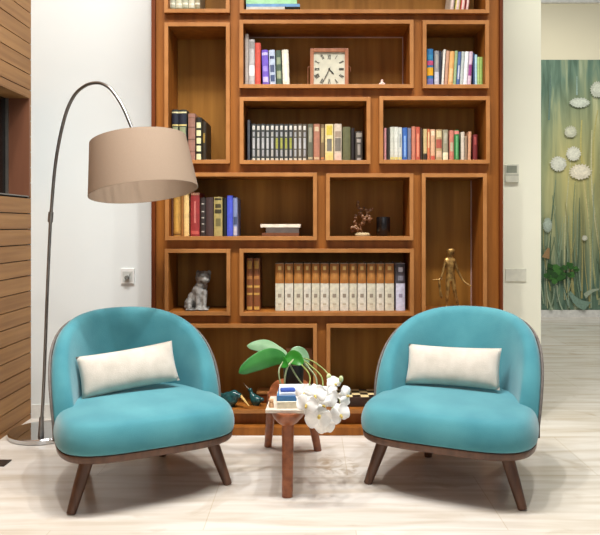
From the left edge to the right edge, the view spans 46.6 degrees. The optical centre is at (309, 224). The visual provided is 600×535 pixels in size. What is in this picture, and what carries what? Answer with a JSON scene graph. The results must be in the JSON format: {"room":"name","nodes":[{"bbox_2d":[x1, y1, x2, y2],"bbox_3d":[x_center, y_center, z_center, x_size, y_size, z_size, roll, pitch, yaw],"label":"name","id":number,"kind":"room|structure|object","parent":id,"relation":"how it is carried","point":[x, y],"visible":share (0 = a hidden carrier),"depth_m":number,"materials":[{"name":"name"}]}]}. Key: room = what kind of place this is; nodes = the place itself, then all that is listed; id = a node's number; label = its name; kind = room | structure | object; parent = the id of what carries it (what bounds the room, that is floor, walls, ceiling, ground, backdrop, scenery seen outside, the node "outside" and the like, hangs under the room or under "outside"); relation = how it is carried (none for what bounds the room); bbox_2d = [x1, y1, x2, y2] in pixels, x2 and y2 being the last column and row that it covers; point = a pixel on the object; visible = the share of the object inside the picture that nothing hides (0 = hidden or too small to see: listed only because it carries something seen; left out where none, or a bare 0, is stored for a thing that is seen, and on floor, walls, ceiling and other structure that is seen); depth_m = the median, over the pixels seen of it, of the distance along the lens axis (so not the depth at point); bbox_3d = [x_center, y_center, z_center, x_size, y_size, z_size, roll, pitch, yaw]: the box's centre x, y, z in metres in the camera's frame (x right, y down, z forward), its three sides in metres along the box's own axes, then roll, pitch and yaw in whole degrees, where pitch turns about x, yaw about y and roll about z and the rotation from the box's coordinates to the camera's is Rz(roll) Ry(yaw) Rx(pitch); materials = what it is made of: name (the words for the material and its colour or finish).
{"room":"living room","nodes":[
{"label":"living room","id":0,"kind":"room"},
{"bbox_2d":[0,0,30,438],"bbox_3d":[-1.833,-0.850,1.665,0.200,4.100,5.329,0,0,0],"label":"wall","id":1,"kind":"structure","parent":0,"point":[15,16],"depth_m":4.10,"materials":[{"name":"brown wood"}]},
{"bbox_2d":[0,96,4,192],"bbox_3d":[-1.905,-0.481,3.710,0.053,0.616,1.218,0,0,0],"label":"trim","id":2,"kind":"structure","parent":1,"relation":"attached to","point":[2,99],"depth_m":4.26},
{"bbox_2d":[5,98,8,193],"bbox_3d":[-1.869,-0.481,4.302,0.017,0.602,0.008,0,0,0],"label":"trim","id":3,"kind":"structure","parent":1,"relation":"attached to","point":[6,99],"depth_m":4.30,"materials":[{"name":"grey metal"}]},
{"bbox_2d":[0,84,29,98],"bbox_3d":[-1.806,-0.786,3.709,0.144,0.007,1.219,0,0,0],"label":"trim","id":4,"kind":"structure","parent":1,"relation":"attached to","point":[5,92],"depth_m":4.15,"materials":[{"name":"brown wood"}]},
{"bbox_2d":[28,0,540,413],"bbox_3d":[-0.324,-0.850,4.455,3.518,4.100,0.250,0,0,0],"label":"wall","id":5,"kind":"structure","parent":0,"point":[74,44],"depth_m":4.33,"materials":[{"name":"white paint"}]},
{"bbox_2d":[9,98,29,195],"bbox_3d":[-1.806,-0.481,4.312,0.144,0.602,0.013,0,0,0],"label":"trim","id":6,"kind":"structure","parent":5,"relation":"attached to","point":[19,108],"depth_m":4.31,"materials":[{"name":"wood"}]},
{"bbox_2d":[31,404,50,418],"bbox_3d":[-1.323,1.157,4.326,0.816,0.085,0.008,0,0,0],"label":"baseboard","id":7,"kind":"structure","parent":5,"relation":"attached to","point":[35,408],"depth_m":4.32,"materials":[{"name":"white paint"}]},
{"bbox_2d":[121,269,133,283],"bbox_3d":[-1.131,0.317,4.312,0.082,0.092,0.034,0,0,0],"label":"wall socket","id":8,"kind":"object","parent":5,"relation":"attached to","point":[127,275],"visible":1,"depth_m":4.32,"materials":[{"name":"white plastic"}]},
{"bbox_2d":[505,164,518,182],"bbox_3d":[1.250,-0.320,4.320,0.084,0.113,0.018,0,0,0],"label":"thermostat","id":9,"kind":"object","parent":5,"relation":"attached to","point":[511,170],"visible":1,"depth_m":4.31,"materials":[{"name":"beige plastic"}]},
{"bbox_2d":[505,269,525,281],"bbox_3d":[1.277,0.311,4.326,0.130,0.081,0.006,0,0,0],"label":"wall plate","id":10,"kind":"object","parent":5,"relation":"attached to","point":[511,275],"visible":1,"depth_m":4.32,"materials":[{"name":"beige plastic"}]},
{"bbox_2d":[0,317,599,534],"bbox_3d":[2.250,1.250,2.700,10.500,0.100,13.400,0,0,0],"label":"floor","id":11,"kind":"structure","parent":0,"point":[410,492],"depth_m":3.21,"materials":[{"name":"beige stone"}]},
{"bbox_2d":[7,81,197,444],"bbox_3d":[-1.134,0.226,3.739,1.300,1.948,0.541,0,0,38],"label":"floor lamp","id":12,"kind":"object","parent":11,"relation":"on","point":[132,164],"visible":0.96,"depth_m":3.39,"materials":[{"name":"fabric"}]},
{"bbox_2d":[48,307,233,514],"bbox_3d":[-0.822,0.817,3.311,0.802,0.782,0.815,0,0,-29],"label":"armchair","id":13,"kind":"object","parent":11,"relation":"on","point":[188,413],"visible":0.91,"depth_m":3.14,"materials":[{"name":"teal fabric"}]},
{"bbox_2d":[76,341,179,398],"bbox_3d":[-0.866,0.688,3.333,0.479,0.225,0.127,0,0,-28],"label":"cushion","id":14,"kind":"object","parent":13,"relation":"on","point":[100,374],"visible":1,"depth_m":3.29,"materials":[{"name":"beige fabric"}]},
{"bbox_2d":[264,378,321,497],"bbox_3d":[-0.093,1.015,3.404,0.310,0.387,0.788,0,0,0],"label":"side table","id":15,"kind":"object","parent":11,"relation":"on","point":[287,420],"visible":0.46,"depth_m":3.07,"materials":[{"name":"brown wood"}]},
{"bbox_2d":[265,396,303,413],"bbox_3d":[-0.098,0.815,3.165,0.185,0.013,0.250,0,0,2],"label":"magazine","id":16,"kind":"object","parent":15,"relation":"on","point":[274,409],"visible":0.43,"depth_m":3.04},
{"bbox_2d":[277,391,296,408],"bbox_3d":[-0.082,0.794,3.170,0.135,0.028,0.200,0,0,-3],"label":"book","id":17,"kind":"object","parent":16,"relation":"on","point":[280,404],"visible":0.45,"depth_m":3.07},
{"bbox_2d":[277,390,296,400],"bbox_3d":[-0.078,0.768,3.180,0.135,0.022,0.190,0,0,1],"label":"book","id":18,"kind":"object","parent":17,"relation":"on","point":[279,398],"visible":0.38,"depth_m":3.08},
{"bbox_2d":[279,384,310,395],"bbox_3d":[-0.068,0.752,3.185,0.145,0.010,0.180,0,0,-2],"label":"book","id":19,"kind":"object","parent":18,"relation":"on","point":[295,386],"visible":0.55,"depth_m":3.20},
{"bbox_2d":[239,339,350,433],"bbox_3d":[-0.100,0.743,3.291,0.393,0.310,0.762,0,0,-41],"label":"potted orchid","id":20,"kind":"object","parent":15,"relation":"on","point":[314,399],"visible":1,"depth_m":3.19,"materials":[{"name":"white plant"}]},
{"bbox_2d":[151,0,502,434],"bbox_3d":[0.099,-0.260,4.149,2.023,2.920,0.358,0,0,0],"label":"bookcase","id":21,"kind":"object","parent":11,"relation":"on","point":[433,207],"visible":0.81,"depth_m":4.09,"materials":[{"name":"brown wood"}]},
{"bbox_2d":[172,110,178,129],"bbox_3d":[-0.785,-0.524,4.157,0.038,0.295,0.207,0,0,0],"label":"book","id":22,"kind":"object","parent":21,"relation":"in","point":[175,113],"visible":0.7,"depth_m":4.06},
{"bbox_2d":[174,196,180,235],"bbox_3d":[-0.774,-0.054,4.157,0.041,0.237,0.207,0,0,0],"label":"book","id":23,"kind":"object","parent":21,"relation":"in","point":[177,201],"visible":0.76,"depth_m":4.06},
{"bbox_2d":[179,110,188,141],"bbox_3d":[-0.741,-0.524,4.157,0.044,0.295,0.207,0,0,0],"label":"book","id":24,"kind":"object","parent":21,"relation":"in","point":[183,114],"visible":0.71,"depth_m":4.06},
{"bbox_2d":[184,193,190,235],"bbox_3d":[-0.719,-0.062,4.157,0.028,0.252,0.206,0,0,0],"label":"book","id":25,"kind":"object","parent":21,"relation":"in","point":[187,198],"visible":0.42,"depth_m":4.06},
{"bbox_2d":[188,113,197,159],"bbox_3d":[-0.689,-0.512,4.157,0.040,0.273,0.207,0,0,0],"label":"book","id":26,"kind":"object","parent":21,"relation":"in","point":[191,116],"visible":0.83,"depth_m":4.06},
{"bbox_2d":[184,270,210,309],"bbox_3d":[-0.662,0.380,4.107,0.160,0.229,0.163,0,0,-4],"label":"statuette","id":27,"kind":"object","parent":21,"relation":"in","point":[196,299],"visible":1,"depth_m":4.07,"materials":[{"name":"ceramic"}]},
{"bbox_2d":[191,193,204,235],"bbox_3d":[-0.669,-0.062,4.157,0.052,0.253,0.207,0,0,0],"label":"book","id":28,"kind":"object","parent":21,"relation":"in","point":[195,197],"visible":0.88,"depth_m":4.06,"materials":[{"name":"paper"}]},
{"bbox_2d":[196,117,204,159],"bbox_3d":[-0.648,-0.501,4.157,0.032,0.251,0.207,0,0,0],"label":"book","id":29,"kind":"object","parent":21,"relation":"in","point":[199,120],"visible":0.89,"depth_m":4.06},
{"bbox_2d":[200,198,205,235],"bbox_3d":[-0.623,-0.048,4.157,0.030,0.224,0.207,0,0,0],"label":"book","id":30,"kind":"object","parent":21,"relation":"in","point":[202,200],"visible":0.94,"depth_m":4.06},
{"bbox_2d":[202,121,210,159],"bbox_3d":[-0.616,-0.489,4.157,0.023,0.227,0.206,0,0,0],"label":"book","id":31,"kind":"object","parent":21,"relation":"in","point":[206,128],"visible":0.83,"depth_m":4.07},
{"bbox_2d":[206,197,213,235],"bbox_3d":[-0.584,-0.048,4.157,0.042,0.225,0.206,0,0,0],"label":"book","id":32,"kind":"object","parent":21,"relation":"in","point":[209,200],"visible":0.64,"depth_m":4.06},
{"bbox_2d":[214,197,223,235],"bbox_3d":[-0.535,-0.050,4.157,0.048,0.228,0.207,0,0,0],"label":"book","id":33,"kind":"object","parent":21,"relation":"in","point":[218,201],"visible":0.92,"depth_m":4.06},
{"bbox_2d":[223,198,226,235],"bbox_3d":[-0.496,-0.047,4.158,0.017,0.222,0.204,0,0,0],"label":"book","id":34,"kind":"object","parent":21,"relation":"in","point":[224,199],"visible":0.51,"depth_m":4.06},
{"bbox_2d":[227,196,235,235],"bbox_3d":[-0.467,-0.054,4.157,0.033,0.236,0.206,0,0,0],"label":"book","id":35,"kind":"object","parent":21,"relation":"in","point":[229,198],"visible":0.69,"depth_m":4.06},
{"bbox_2d":[221,390,248,406],"bbox_3d":[-0.447,1.009,4.059,0.214,0.100,0.082,0,0,25],"label":"bird ornament","id":36,"kind":"object","parent":21,"relation":"in","point":[232,397],"visible":0.66,"depth_m":4.03,"materials":[{"name":"teal ceramic"}]},
{"bbox_2d":[233,198,240,235],"bbox_3d":[-0.435,-0.047,4.157,0.024,0.223,0.206,0,0,0],"label":"book","id":37,"kind":"object","parent":21,"relation":"in","point":[236,201],"visible":0.94,"depth_m":4.06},
{"bbox_2d":[245,34,249,83],"bbox_3d":[-0.368,-0.961,4.158,0.020,0.303,0.204,0,0,0],"label":"book","id":38,"kind":"object","parent":21,"relation":"in","point":[247,37],"visible":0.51,"depth_m":4.06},
{"bbox_2d":[247,120,251,159],"bbox_3d":[-0.357,-0.493,4.158,0.014,0.238,0.203,0,0,0],"label":"book","id":39,"kind":"object","parent":21,"relation":"in","point":[249,124],"visible":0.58,"depth_m":4.06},
{"bbox_2d":[247,257,254,310],"bbox_3d":[-0.351,0.346,4.157,0.036,0.306,0.207,0,0,0],"label":"book","id":40,"kind":"object","parent":21,"relation":"in","point":[249,259],"visible":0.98,"depth_m":4.06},
{"bbox_2d":[249,39,254,83],"bbox_3d":[-0.339,-0.945,4.157,0.032,0.271,0.207,0,0,0],"label":"book","id":41,"kind":"object","parent":21,"relation":"in","point":[251,41],"visible":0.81,"depth_m":4.06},
{"bbox_2d":[243,383,263,405],"bbox_3d":[-0.333,0.999,4.109,0.147,0.120,0.056,0,0,30],"label":"bird ornament","id":42,"kind":"object","parent":21,"relation":"in","point":[255,399],"visible":1,"depth_m":4.08,"materials":[{"name":"teal ceramic"}]},
{"bbox_2d":[252,124,255,159],"bbox_3d":[-0.328,-0.481,4.157,0.025,0.215,0.206,0,0,0],"label":"book","id":43,"kind":"object","parent":21,"relation":"in","point":[253,125],"visible":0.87,"depth_m":4.06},
{"bbox_2d":[253,257,261,310],"bbox_3d":[-0.310,0.346,4.157,0.038,0.306,0.207,0,0,0],"label":"book","id":44,"kind":"object","parent":21,"relation":"in","point":[257,261],"visible":1,"depth_m":4.06,"materials":[{"name":"leather"}]},
{"bbox_2d":[256,124,260,159],"bbox_3d":[-0.301,-0.480,4.157,0.025,0.213,0.206,0,0,0],"label":"book","id":45,"kind":"object","parent":21,"relation":"in","point":[258,126],"visible":0.87,"depth_m":4.06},
{"bbox_2d":[255,43,262,83],"bbox_3d":[-0.304,-0.935,4.157,0.032,0.250,0.206,0,0,0],"label":"book","id":46,"kind":"object","parent":21,"relation":"in","point":[258,48],"visible":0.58,"depth_m":4.06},
{"bbox_2d":[256,387,269,402],"bbox_3d":[-0.229,1.026,4.205,0.180,0.066,0.120,0,0,0],"label":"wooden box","id":47,"kind":"object","parent":21,"relation":"in","point":[262,392],"visible":0.36,"depth_m":4.15,"materials":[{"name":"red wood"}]},
{"bbox_2d":[261,124,265,159],"bbox_3d":[-0.274,-0.481,4.157,0.025,0.215,0.206,0,0,0],"label":"book","id":48,"kind":"object","parent":21,"relation":"in","point":[263,126],"visible":0.85,"depth_m":4.06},
{"bbox_2d":[246,7,284,8],"bbox_3d":[-0.260,-1.256,4.150,0.225,0.034,0.170,0,0,0],"label":"book","id":49,"kind":"object","parent":21,"relation":"in","point":[246,7],"visible":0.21,"depth_m":4.07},
{"bbox_2d":[246,4,299,8],"bbox_3d":[-0.216,-1.282,4.150,0.313,0.017,0.170,0,0,0],"label":"book","id":50,"kind":"object","parent":49,"relation":"on","point":[287,6],"visible":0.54,"depth_m":4.07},
{"bbox_2d":[246,0,296,3],"bbox_3d":[-0.225,-1.316,4.150,0.297,0.050,0.170,0,0,0],"label":"book","id":51,"kind":"object","parent":50,"relation":"on","point":[247,1],"visible":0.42,"depth_m":4.07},
{"bbox_2d":[262,50,269,83],"bbox_3d":[-0.260,-0.915,4.152,0.044,0.210,0.197,0,0,0],"label":"book","id":52,"kind":"object","parent":21,"relation":"in","point":[265,55],"visible":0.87,"depth_m":4.06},
{"bbox_2d":[266,124,269,159],"bbox_3d":[-0.247,-0.480,4.157,0.025,0.213,0.206,0,0,0],"label":"book","id":53,"kind":"object","parent":21,"relation":"in","point":[267,125],"visible":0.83,"depth_m":4.06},
{"bbox_2d":[270,124,274,159],"bbox_3d":[-0.220,-0.481,4.157,0.025,0.215,0.206,0,0,0],"label":"book","id":54,"kind":"object","parent":21,"relation":"in","point":[272,126],"visible":0.85,"depth_m":4.06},
{"bbox_2d":[269,50,276,83],"bbox_3d":[-0.220,-0.915,4.152,0.042,0.210,0.197,0,0,0],"label":"book","id":55,"kind":"object","parent":21,"relation":"in","point":[272,56],"visible":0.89,"depth_m":4.06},
{"bbox_2d":[275,124,278,159],"bbox_3d":[-0.193,-0.480,4.157,0.025,0.213,0.206,0,0,0],"label":"book","id":56,"kind":"object","parent":21,"relation":"in","point":[276,125],"visible":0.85,"depth_m":4.06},
{"bbox_2d":[276,50,282,83],"bbox_3d":[-0.182,-0.914,4.152,0.038,0.208,0.197,0,0,0],"label":"book","id":57,"kind":"object","parent":21,"relation":"in","point":[279,74],"visible":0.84,"depth_m":4.06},
{"bbox_2d":[275,262,284,310],"bbox_3d":[-0.176,0.361,4.157,0.050,0.275,0.207,0,0,0],"label":"book","id":58,"kind":"object","parent":21,"relation":"in","point":[279,266],"visible":0.99,"depth_m":4.06,"materials":[{"name":"paper"}]},
{"bbox_2d":[262,233,298,235],"bbox_3d":[-0.173,0.055,4.180,0.218,0.018,0.170,0,0,0],"label":"book","id":59,"kind":"object","parent":21,"relation":"in","point":[263,234],"visible":0.96,"depth_m":4.09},
{"bbox_2d":[266,227,298,232],"bbox_3d":[-0.162,0.030,4.180,0.194,0.032,0.170,0,0,0],"label":"book","id":60,"kind":"object","parent":59,"relation":"on","point":[268,229],"visible":1,"depth_m":4.09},
{"bbox_2d":[279,124,283,159],"bbox_3d":[-0.166,-0.481,4.157,0.025,0.215,0.206,0,0,0],"label":"book","id":61,"kind":"object","parent":21,"relation":"in","point":[281,126],"visible":0.88,"depth_m":4.06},
{"bbox_2d":[282,50,289,83],"bbox_3d":[-0.142,-0.915,4.152,0.045,0.211,0.197,0,0,0],"label":"book","id":62,"kind":"object","parent":21,"relation":"in","point":[285,54],"visible":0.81,"depth_m":4.06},
{"bbox_2d":[284,124,288,159],"bbox_3d":[-0.139,-0.480,4.157,0.025,0.213,0.206,0,0,0],"label":"book","id":63,"kind":"object","parent":21,"relation":"in","point":[286,127],"visible":0.88,"depth_m":4.06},
{"bbox_2d":[285,262,293,310],"bbox_3d":[-0.122,0.361,4.157,0.048,0.275,0.207,0,0,0],"label":"book","id":64,"kind":"object","parent":21,"relation":"in","point":[289,266],"visible":1,"depth_m":4.06,"materials":[{"name":"paper"}]},
{"bbox_2d":[289,124,292,159],"bbox_3d":[-0.112,-0.481,4.157,0.025,0.215,0.206,0,0,0],"label":"book","id":65,"kind":"object","parent":21,"relation":"in","point":[290,125],"visible":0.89,"depth_m":4.06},
{"bbox_2d":[293,124,297,159],"bbox_3d":[-0.085,-0.480,4.157,0.025,0.213,0.206,0,0,0],"label":"book","id":66,"kind":"object","parent":21,"relation":"in","point":[295,126],"visible":0.88,"depth_m":4.06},
{"bbox_2d":[294,262,302,310],"bbox_3d":[-0.068,0.361,4.157,0.051,0.275,0.207,0,0,0],"label":"book","id":67,"kind":"object","parent":21,"relation":"in","point":[298,266],"visible":1,"depth_m":4.06,"materials":[{"name":"paper"}]},
{"bbox_2d":[286,348,311,384],"bbox_3d":[-0.066,0.904,4.242,0.159,0.310,0.015,0,0,0],"label":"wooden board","id":68,"kind":"object","parent":21,"relation":"in","point":[309,350],"visible":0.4,"depth_m":4.24,"materials":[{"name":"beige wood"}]},
{"bbox_2d":[298,124,301,159],"bbox_3d":[-0.059,-0.481,4.157,0.025,0.215,0.206,0,0,0],"label":"book","id":69,"kind":"object","parent":21,"relation":"in","point":[299,125],"visible":0.87,"depth_m":4.06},
{"bbox_2d":[302,124,306,159],"bbox_3d":[-0.032,-0.480,4.157,0.025,0.213,0.206,0,0,0],"label":"book","id":70,"kind":"object","parent":21,"relation":"in","point":[304,126],"visible":0.89,"depth_m":4.06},
{"bbox_2d":[304,262,310,310],"bbox_3d":[-0.016,0.361,4.157,0.041,0.275,0.207,0,0,0],"label":"book","id":71,"kind":"object","parent":21,"relation":"in","point":[307,265],"visible":1,"depth_m":4.06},
{"bbox_2d":[308,124,312,159],"bbox_3d":[0.002,-0.481,4.157,0.031,0.215,0.207,0,0,0],"label":"book","id":72,"kind":"object","parent":21,"relation":"in","point":[310,126],"visible":0.88,"depth_m":4.06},
{"bbox_2d":[312,262,319,310],"bbox_3d":[0.033,0.361,4.157,0.046,0.275,0.207,0,0,0],"label":"book","id":73,"kind":"object","parent":21,"relation":"in","point":[315,265],"visible":1,"depth_m":4.06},
{"bbox_2d":[313,124,319,159],"bbox_3d":[0.039,-0.481,4.157,0.036,0.215,0.207,0,0,0],"label":"book","id":74,"kind":"object","parent":21,"relation":"in","point":[316,130],"visible":0.86,"depth_m":4.06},
{"bbox_2d":[320,124,324,159],"bbox_3d":[0.073,-0.480,4.157,0.024,0.212,0.206,0,0,0],"label":"book","id":75,"kind":"object","parent":21,"relation":"in","point":[322,126],"visible":0.87,"depth_m":4.06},
{"bbox_2d":[320,262,328,310],"bbox_3d":[0.085,0.361,4.157,0.048,0.275,0.207,0,0,0],"label":"book","id":76,"kind":"object","parent":21,"relation":"in","point":[324,266],"visible":0.99,"depth_m":4.06,"materials":[{"name":"paper"}]},
{"bbox_2d":[325,124,332,159],"bbox_3d":[0.112,-0.480,4.157,0.047,0.214,0.207,0,0,0],"label":"book","id":77,"kind":"object","parent":21,"relation":"in","point":[328,127],"visible":0.8,"depth_m":4.06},
{"bbox_2d":[309,48,350,83],"bbox_3d":[0.113,-0.923,4.120,0.254,0.228,0.060,0,0,0],"label":"mantel clock","id":78,"kind":"object","parent":21,"relation":"on","point":[327,65],"visible":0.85,"depth_m":4.10,"materials":[{"name":"brown wood"}]},
{"bbox_2d":[329,262,338,310],"bbox_3d":[0.142,0.361,4.157,0.055,0.275,0.207,0,0,0],"label":"book","id":79,"kind":"object","parent":21,"relation":"in","point":[333,266],"visible":0.98,"depth_m":4.06,"materials":[{"name":"paper"}]},
{"bbox_2d":[333,124,341,159],"bbox_3d":[0.163,-0.481,4.157,0.042,0.215,0.207,0,0,0],"label":"book","id":80,"kind":"object","parent":21,"relation":"in","point":[337,129],"visible":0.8,"depth_m":4.06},
{"bbox_2d":[339,262,348,310],"bbox_3d":[0.200,0.361,4.157,0.050,0.275,0.207,0,0,0],"label":"book","id":81,"kind":"object","parent":21,"relation":"in","point":[343,266],"visible":0.98,"depth_m":4.06,"materials":[{"name":"paper"}]},
{"bbox_2d":[342,127,349,159],"bbox_3d":[0.213,-0.472,4.137,0.045,0.197,0.166,0,0,0],"label":"book","id":82,"kind":"object","parent":21,"relation":"in","point":[345,130],"visible":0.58,"depth_m":4.06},
{"bbox_2d":[348,262,356,310],"bbox_3d":[0.251,0.361,4.157,0.042,0.275,0.207,0,0,0],"label":"book","id":83,"kind":"object","parent":21,"relation":"in","point":[352,265],"visible":1,"depth_m":4.06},
{"bbox_2d":[350,128,354,159],"bbox_3d":[0.249,-0.469,4.138,0.020,0.192,0.164,0,0,0],"label":"book","id":84,"kind":"object","parent":21,"relation":"in","point":[352,130],"visible":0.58,"depth_m":4.06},
{"bbox_2d":[337,389,373,406],"bbox_3d":[0.344,1.030,4.161,0.400,0.057,0.208,0,0,0],"label":"chessboard","id":85,"kind":"object","parent":21,"relation":"in","point":[358,397],"visible":0.34,"depth_m":4.07,"materials":[{"name":"brown wood"}]},
{"bbox_2d":[355,131,361,159],"bbox_3d":[0.285,-0.460,4.137,0.040,0.172,0.167,0,0,0],"label":"book","id":86,"kind":"object","parent":21,"relation":"in","point":[358,134],"visible":0.87,"depth_m":4.06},
{"bbox_2d":[356,262,365,310],"bbox_3d":[0.302,0.361,4.157,0.050,0.275,0.207,0,0,0],"label":"book","id":87,"kind":"object","parent":21,"relation":"in","point":[361,266],"visible":0.96,"depth_m":4.06,"materials":[{"name":"paper"}]},
{"bbox_2d":[350,200,373,235],"bbox_3d":[0.308,-0.041,4.122,0.126,0.210,0.092,0,0,34],"label":"ornament","id":88,"kind":"object","parent":21,"relation":"on","point":[364,218],"visible":1,"depth_m":4.11,"materials":[{"name":"stone"}]},
{"bbox_2d":[365,262,375,310],"bbox_3d":[0.357,0.361,4.157,0.050,0.275,0.207,0,0,0],"label":"book","id":89,"kind":"object","parent":21,"relation":"in","point":[370,266],"visible":0.98,"depth_m":4.06,"materials":[{"name":"paper"}]},
{"bbox_2d":[374,262,383,310],"bbox_3d":[0.409,0.361,4.157,0.044,0.275,0.207,0,0,0],"label":"book","id":90,"kind":"object","parent":21,"relation":"in","point":[379,265],"visible":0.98,"depth_m":4.06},
{"bbox_2d":[376,217,389,235],"bbox_3d":[0.434,0.008,4.130,0.082,0.112,0.082,0,0,0],"label":"cup","id":91,"kind":"object","parent":21,"relation":"in","point":[382,223],"visible":1,"depth_m":4.09,"materials":[{"name":"black ceramic"}]},
{"bbox_2d":[382,262,393,310],"bbox_3d":[0.463,0.361,4.157,0.053,0.275,0.207,0,0,0],"label":"book","id":92,"kind":"object","parent":21,"relation":"in","point":[388,266],"visible":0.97,"depth_m":4.06,"materials":[{"name":"paper"}]},
{"bbox_2d":[390,127,393,159],"bbox_3d":[0.478,-0.473,4.137,0.023,0.195,0.166,0,0,0],"label":"book","id":93,"kind":"object","parent":21,"relation":"in","point":[391,128],"visible":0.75,"depth_m":4.06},
{"bbox_2d":[394,127,397,159],"bbox_3d":[0.501,-0.473,4.137,0.022,0.195,0.165,0,0,0],"label":"book","id":94,"kind":"object","parent":21,"relation":"in","point":[395,128],"visible":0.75,"depth_m":4.06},
{"bbox_2d":[392,262,404,310],"bbox_3d":[0.527,0.361,4.157,0.052,0.275,0.207,0,0,0],"label":"book","id":95,"kind":"object","parent":21,"relation":"in","point":[399,267],"visible":0.98,"depth_m":4.06,"materials":[{"name":"paper"}]},
{"bbox_2d":[398,127,401,159],"bbox_3d":[0.525,-0.472,4.137,0.022,0.193,0.165,0,0,0],"label":"book","id":96,"kind":"object","parent":21,"relation":"in","point":[399,128],"visible":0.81,"depth_m":4.06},
{"bbox_2d":[402,128,406,159],"bbox_3d":[0.553,-0.471,4.137,0.028,0.190,0.167,0,0,0],"label":"book","id":97,"kind":"object","parent":21,"relation":"in","point":[404,130],"visible":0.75,"depth_m":4.06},
{"bbox_2d":[411,126,414,159],"bbox_3d":[0.603,-0.475,4.138,0.022,0.197,0.165,0,0,0],"label":"book","id":98,"kind":"object","parent":21,"relation":"in","point":[412,127],"visible":0.51,"depth_m":4.06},
{"bbox_2d":[415,127,419,159],"bbox_3d":[0.628,-0.473,4.137,0.024,0.195,0.166,0,0,0],"label":"book","id":99,"kind":"object","parent":21,"relation":"in","point":[417,129],"visible":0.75,"depth_m":4.06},
{"bbox_2d":[422,129,426,159],"bbox_3d":[0.671,-0.468,4.137,0.020,0.184,0.165,0,0,0],"label":"book","id":100,"kind":"object","parent":21,"relation":"in","point":[424,131],"visible":0.75,"depth_m":4.06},
{"bbox_2d":[427,49,432,83],"bbox_3d":[0.700,-0.917,4.157,0.036,0.217,0.207,0,0,0],"label":"book","id":101,"kind":"object","parent":21,"relation":"in","point":[429,51],"visible":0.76,"depth_m":4.06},
{"bbox_2d":[430,129,434,159],"bbox_3d":[0.715,-0.467,4.137,0.025,0.181,0.166,0,0,0],"label":"book","id":102,"kind":"object","parent":21,"relation":"in","point":[432,131],"visible":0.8,"depth_m":4.06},
{"bbox_2d":[433,51,438,83],"bbox_3d":[0.738,-0.911,4.157,0.026,0.205,0.206,0,0,0],"label":"book","id":103,"kind":"object","parent":21,"relation":"in","point":[435,53],"visible":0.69,"depth_m":4.06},
{"bbox_2d":[435,129,441,159],"bbox_3d":[0.751,-0.466,4.137,0.036,0.180,0.167,0,0,0],"label":"book","id":104,"kind":"object","parent":21,"relation":"in","point":[438,133],"visible":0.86,"depth_m":4.06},
{"bbox_2d":[442,130,447,159],"bbox_3d":[0.789,-0.465,4.137,0.030,0.179,0.167,0,0,0],"label":"book","id":105,"kind":"object","parent":21,"relation":"in","point":[444,132],"visible":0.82,"depth_m":4.06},
{"bbox_2d":[448,130,453,159],"bbox_3d":[0.825,-0.464,4.137,0.025,0.175,0.166,0,0,0],"label":"book","id":106,"kind":"object","parent":21,"relation":"in","point":[450,132],"visible":0.73,"depth_m":4.06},
{"bbox_2d":[448,51,454,83],"bbox_3d":[0.823,-0.910,4.152,0.040,0.203,0.197,0,0,0],"label":"book","id":107,"kind":"object","parent":21,"relation":"in","point":[451,53],"visible":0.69,"depth_m":4.06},
{"bbox_2d":[433,248,471,305],"bbox_3d":[0.837,0.318,4.117,0.226,0.360,0.075,0,0,0],"label":"statuette","id":108,"kind":"object","parent":21,"relation":"in","point":[450,263],"visible":0.91,"depth_m":4.11,"materials":[{"name":"metal"}]},
{"bbox_2d":[454,130,458,159],"bbox_3d":[0.855,-0.465,4.137,0.026,0.178,0.166,0,0,0],"label":"book","id":109,"kind":"object","parent":21,"relation":"in","point":[456,132],"visible":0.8,"depth_m":4.06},
{"bbox_2d":[459,132,463,159],"bbox_3d":[0.889,-0.459,4.138,0.019,0.166,0.164,0,0,0],"label":"book","id":110,"kind":"object","parent":21,"relation":"in","point":[461,134],"visible":0.47,"depth_m":4.06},
{"bbox_2d":[463,51,468,83],"bbox_3d":[0.909,-0.909,4.153,0.034,0.202,0.195,0,0,0],"label":"book","id":111,"kind":"object","parent":21,"relation":"in","point":[466,56],"visible":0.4,"depth_m":4.06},
{"bbox_2d":[471,134,476,159],"bbox_3d":[0.962,-0.451,4.137,0.025,0.151,0.166,0,0,0],"label":"book","id":112,"kind":"object","parent":21,"relation":"in","point":[473,137],"visible":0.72,"depth_m":4.06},
{"bbox_2d":[361,306,543,510],"bbox_3d":[0.705,0.817,3.343,0.802,0.782,0.815,0,0,25],"label":"armchair","id":113,"kind":"object","parent":11,"relation":"on","point":[503,425],"visible":0.92,"depth_m":3.18,"materials":[{"name":"teal fabric"}]},
{"bbox_2d":[405,344,501,389],"bbox_3d":[0.697,0.690,3.409,0.469,0.198,0.126,0,0,26],"label":"cushion","id":114,"kind":"object","parent":113,"relation":"on","point":[468,367],"visible":1,"depth_m":3.36,"materials":[{"name":"beige fabric"}]},
{"bbox_2d":[541,4,599,59],"bbox_3d":[4.468,-1.000,9.225,6.065,4.400,0.250,0,0,0],"label":"wall","id":115,"kind":"structure","parent":0,"point":[568,31],"depth_m":9.10,"materials":[{"name":"beige paint"}]},
{"bbox_2d":[541,310,599,316],"bbox_3d":[4.468,1.154,9.091,6.065,0.092,0.018,0,0,0],"label":"baseboard","id":116,"kind":"structure","parent":115,"relation":"attached to","point":[544,313],"depth_m":9.08,"materials":[{"name":"white paint"}]},
{"bbox_2d":[541,0,599,3],"bbox_3d":[4.468,-2.925,9.075,6.065,0.070,0.050,0,0,0],"label":"crown molding","id":117,"kind":"structure","parent":115,"relation":"attached to","point":[542,1],"depth_m":9.05,"materials":[{"name":"white paint"}]},
{"bbox_2d":[541,60,599,309],"bbox_3d":[4.060,-0.522,9.069,5.150,3.265,0.060,0,0,0],"label":"mural","id":118,"kind":"object","parent":115,"relation":"attached to","point":[570,89],"visible":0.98,"depth_m":9.09,"materials":[{"name":"paint"}]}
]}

